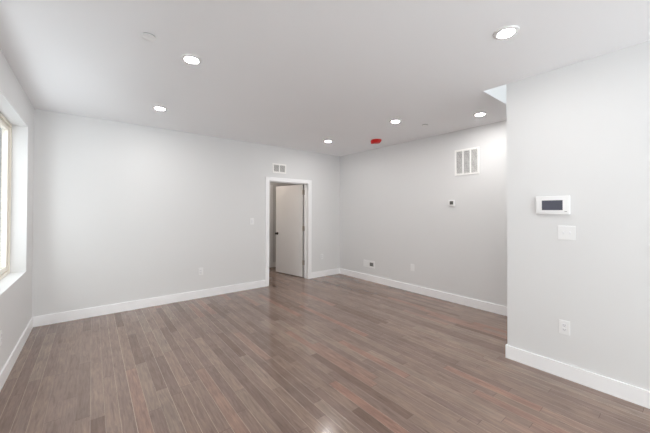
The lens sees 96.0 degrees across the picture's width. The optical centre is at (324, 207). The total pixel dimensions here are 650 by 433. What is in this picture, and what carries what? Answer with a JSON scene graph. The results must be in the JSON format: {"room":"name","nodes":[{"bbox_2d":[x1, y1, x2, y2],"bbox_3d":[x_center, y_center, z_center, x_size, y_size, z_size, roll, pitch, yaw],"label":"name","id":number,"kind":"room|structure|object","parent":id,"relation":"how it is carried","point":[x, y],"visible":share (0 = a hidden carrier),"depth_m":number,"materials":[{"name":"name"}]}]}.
{"room":"empty living room","nodes":[
{"label":"empty living room","id":0,"kind":"room"},
{"bbox_2d":[0,49,33,371],"bbox_3d":[-1.374,0.093,0.632,0.200,2.740,7.901,1,-1,-38],"label":"wall","id":1,"kind":"structure","parent":0,"point":[16,107],"depth_m":3.25,"materials":[{"name":"grey paint"}]},
{"bbox_2d":[0,329,1,345],"bbox_3d":[-2.646,1.061,2.387,0.009,0.122,0.076,1,-1,-38],"label":"wall outlet","id":2,"kind":"object","parent":1,"relation":"attached to","point":[1,329],"visible":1,"depth_m":2.38,"materials":[{"name":"white plastic"}]},
{"bbox_2d":[0,113,11,279],"bbox_3d":[-2.758,-0.112,2.280,0.070,1.642,2.400,1,-1,-38],"label":"window","id":3,"kind":"structure","parent":1,"relation":"in","point":[6,126],"depth_m":3.16,"materials":[{"name":"beige plastic"}]},
{"bbox_2d":[0,317,32,390],"bbox_3d":[-1.307,1.401,0.703,0.014,0.127,7.546,1,-1,-38],"label":"baseboard","id":4,"kind":"structure","parent":1,"relation":"attached to","point":[8,366],"depth_m":2.78,"materials":[{"name":"white paint"}]},
{"bbox_2d":[32,109,339,316],"bbox_3d":[-1.702,0.141,5.319,5.121,2.740,0.155,1,-1,-38],"label":"wall","id":5,"kind":"structure","parent":0,"point":[123,212],"depth_m":4.45,"materials":[{"name":"grey paint"}]},
{"bbox_2d":[33,280,264,326],"bbox_3d":[-2.399,1.439,4.646,3.185,0.127,0.014,1,-1,-38],"label":"baseboard","id":6,"kind":"structure","parent":5,"relation":"attached to","point":[54,318],"depth_m":4.33,"materials":[{"name":"white paint"}]},
{"bbox_2d":[198,268,202,274],"bbox_3d":[-2.083,1.066,4.904,0.076,0.122,0.009,1,-1,-38],"label":"wall outlet","id":7,"kind":"object","parent":5,"relation":"attached to","point":[200,270],"visible":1,"depth_m":4.90,"materials":[{"name":"white plastic"}]},
{"bbox_2d":[272,163,285,173],"bbox_3d":[-0.911,-0.788,5.851,0.310,0.190,0.010,1,-1,-38],"label":"air vent","id":8,"kind":"object","parent":5,"relation":"in","point":[276,168],"visible":1,"depth_m":5.84,"materials":[{"name":"white metal"}]},
{"bbox_2d":[265,177,311,286],"bbox_3d":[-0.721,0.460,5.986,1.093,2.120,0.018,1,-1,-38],"label":"trim","id":9,"kind":"structure","parent":5,"relation":"attached to","point":[268,179],"depth_m":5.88,"materials":[{"name":"white paint"}]},
{"bbox_2d":[275,184,304,276],"bbox_3d":[-0.804,0.499,6.684,0.935,2.023,0.164,0,-1,41],"label":"door","id":10,"kind":"structure","parent":5,"relation":"in","point":[289,233],"depth_m":6.65,"materials":[{"name":"white paint"}]},
{"bbox_2d":[311,268,339,278],"bbox_3d":[0.022,1.464,6.571,0.815,0.127,0.014,1,-1,-38],"label":"baseboard","id":11,"kind":"structure","parent":5,"relation":"attached to","point":[331,271],"depth_m":6.55,"materials":[{"name":"white paint"}]},
{"bbox_2d":[269,182,300,261],"bbox_3d":[-1.737,0.162,7.356,2.640,2.740,0.120,1,-1,-38],"label":"wall","id":12,"kind":"structure","parent":0,"point":[274,184],"depth_m":7.62,"materials":[{"name":"grey paint"}]},
{"bbox_2d":[269,185,272,267],"bbox_3d":[-1.751,0.466,7.255,1.016,2.130,0.018,1,-1,-38],"label":"trim","id":13,"kind":"structure","parent":12,"relation":"attached to","point":[270,186],"depth_m":7.53,"materials":[{"name":"white paint"}]},
{"bbox_2d":[0,0,649,155],"bbox_3d":[0.205,-1.390,2.941,5.621,0.280,9.630,1,-1,-38],"label":"ceiling","id":14,"kind":"structure","parent":0,"point":[292,74],"depth_m":2.42,"materials":[{"name":"paint"}]},
{"bbox_2d":[141,33,155,40],"bbox_3d":[-1.291,-1.254,2.146,0.095,0.014,0.095,1,-1,-38],"label":"sprinkler cover","id":15,"kind":"object","parent":14,"relation":"attached to","point":[147,36],"visible":1,"depth_m":2.14,"materials":[{"name":"white plastic"}]},
{"bbox_2d":[152,106,166,110],"bbox_3d":[-2.061,-1.240,3.652,0.166,0.014,0.166,1,-1,-38],"label":"recessed light","id":16,"kind":"object","parent":14,"relation":"in","point":[160,108],"visible":1,"depth_m":3.63,"materials":[{"name":"white plastic"}]},
{"bbox_2d":[181,54,201,64],"bbox_3d":[-1.128,-1.250,2.471,0.166,0.014,0.166,1,-1,-38],"label":"recessed light","id":17,"kind":"object","parent":14,"relation":"in","point":[188,58],"visible":1,"depth_m":2.45,"materials":[{"name":"white plastic"}]},
{"bbox_2d":[371,139,381,143],"bbox_3d":[0.922,-1.189,5.263,0.194,0.070,0.188,0,-1,0],"label":"smoke detector","id":18,"kind":"object","parent":14,"relation":"attached to","point":[373,141],"visible":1,"depth_m":5.21,"materials":[{"name":"red plastic"}]},
{"bbox_2d":[389,119,400,122],"bbox_3d":[1.002,-1.228,4.160,0.166,0.014,0.166,1,-1,-38],"label":"recessed light","id":19,"kind":"object","parent":14,"relation":"in","point":[393,120],"visible":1,"depth_m":4.13,"materials":[{"name":"white plastic"}]},
{"bbox_2d":[473,112,486,116],"bbox_3d":[2.040,-1.229,3.852,0.166,0.014,0.166,1,-1,-38],"label":"recessed light","id":20,"kind":"object","parent":14,"relation":"in","point":[478,114],"visible":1,"depth_m":3.83,"materials":[{"name":"white plastic"}]},
{"bbox_2d":[493,25,519,39],"bbox_3d":[1.295,-1.249,2.092,0.166,0.014,0.166,1,-1,-38],"label":"recessed light","id":21,"kind":"object","parent":14,"relation":"in","point":[508,31],"visible":1,"depth_m":2.07,"materials":[{"name":"white plastic"}]},
{"bbox_2d":[0,267,649,432],"bbox_3d":[0.199,1.550,2.911,5.621,0.120,9.630,1,-1,-38],"label":"floor","id":22,"kind":"structure","parent":0,"point":[336,353],"depth_m":2.63,"materials":[{"name":"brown wood"}]},
{"bbox_2d":[301,120,506,306],"bbox_3d":[2.212,0.142,4.632,0.150,2.740,9.300,1,-1,-38],"label":"wall","id":23,"kind":"structure","parent":0,"point":[396,214],"depth_m":5.01,"materials":[{"name":"grey paint"}]},
{"bbox_2d":[363,260,374,268],"bbox_3d":[0.920,1.173,6.116,0.007,0.145,0.315,1,-1,-38],"label":"wall outlet","id":24,"kind":"object","parent":23,"relation":"attached to","point":[366,263],"visible":1,"depth_m":6.10,"materials":[{"name":"white plastic"}]},
{"bbox_2d":[340,268,506,315],"bbox_3d":[2.690,1.442,3.881,0.014,0.127,7.546,1,-1,-38],"label":"baseboard","id":25,"kind":"structure","parent":23,"relation":"attached to","point":[494,308],"depth_m":4.94,"materials":[{"name":"white paint"}]},
{"bbox_2d":[449,200,454,205],"bbox_3d":[2.041,-0.076,4.710,0.024,0.104,0.100,1,-1,-38],"label":"thermostat","id":26,"kind":"object","parent":23,"relation":"attached to","point":[451,202],"visible":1,"depth_m":4.70,"materials":[{"name":"white plastic"}]},
{"bbox_2d":[455,147,479,175],"bbox_3d":[2.196,-0.717,4.534,0.010,0.405,0.380,1,-1,-38],"label":"air vent","id":27,"kind":"object","parent":23,"relation":"in","point":[466,160],"visible":1,"depth_m":4.53,"materials":[{"name":"white metal"}]},
{"bbox_2d":[506,40,649,390],"bbox_3d":[2.978,0.112,1.575,0.120,2.740,3.560,1,-1,-38],"label":"wall","id":28,"kind":"structure","parent":0,"point":[580,131],"depth_m":2.47,"materials":[{"name":"grey paint"}]},
{"bbox_2d":[536,196,569,214],"bbox_3d":[2.046,-0.024,2.631,0.027,0.164,0.250,1,-1,-38],"label":"panel","id":29,"kind":"object","parent":28,"relation":"attached to","point":[544,204],"visible":1,"depth_m":2.62,"materials":[{"name":"white plastic"}]},
{"bbox_2d":[559,319,569,335],"bbox_3d":[2.099,1.048,2.565,0.009,0.122,0.076,1,-1,-38],"label":"wall outlet","id":30,"kind":"object","parent":28,"relation":"attached to","point":[564,326],"visible":1,"depth_m":2.56,"materials":[{"name":"white plastic"}]},
{"bbox_2d":[558,226,575,239],"bbox_3d":[2.110,0.218,2.555,0.017,0.122,0.122,1,-1,-38],"label":"light switch","id":31,"kind":"object","parent":28,"relation":"attached to","point":[564,232],"visible":1,"depth_m":2.55,"materials":[{"name":"white plastic"}]},
{"bbox_2d":[505,344,649,408],"bbox_3d":[2.965,1.419,1.563,0.134,0.127,3.574,1,-1,-38],"label":"baseboard","id":32,"kind":"structure","parent":28,"relation":"attached to","point":[639,396],"depth_m":2.46,"materials":[{"name":"white paint"}]},
{"label":"outside","id":33,"kind":"structure","parent":0,"visible":0},
{"bbox_2d":[0,128,1,242],"bbox_3d":[-7.948,0.088,4.411,5.050,9.200,0.400,1,-1,-38],"label":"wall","id":34,"kind":"structure","parent":33,"point":[0,128],"depth_m":5.57,"materials":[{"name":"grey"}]}
]}

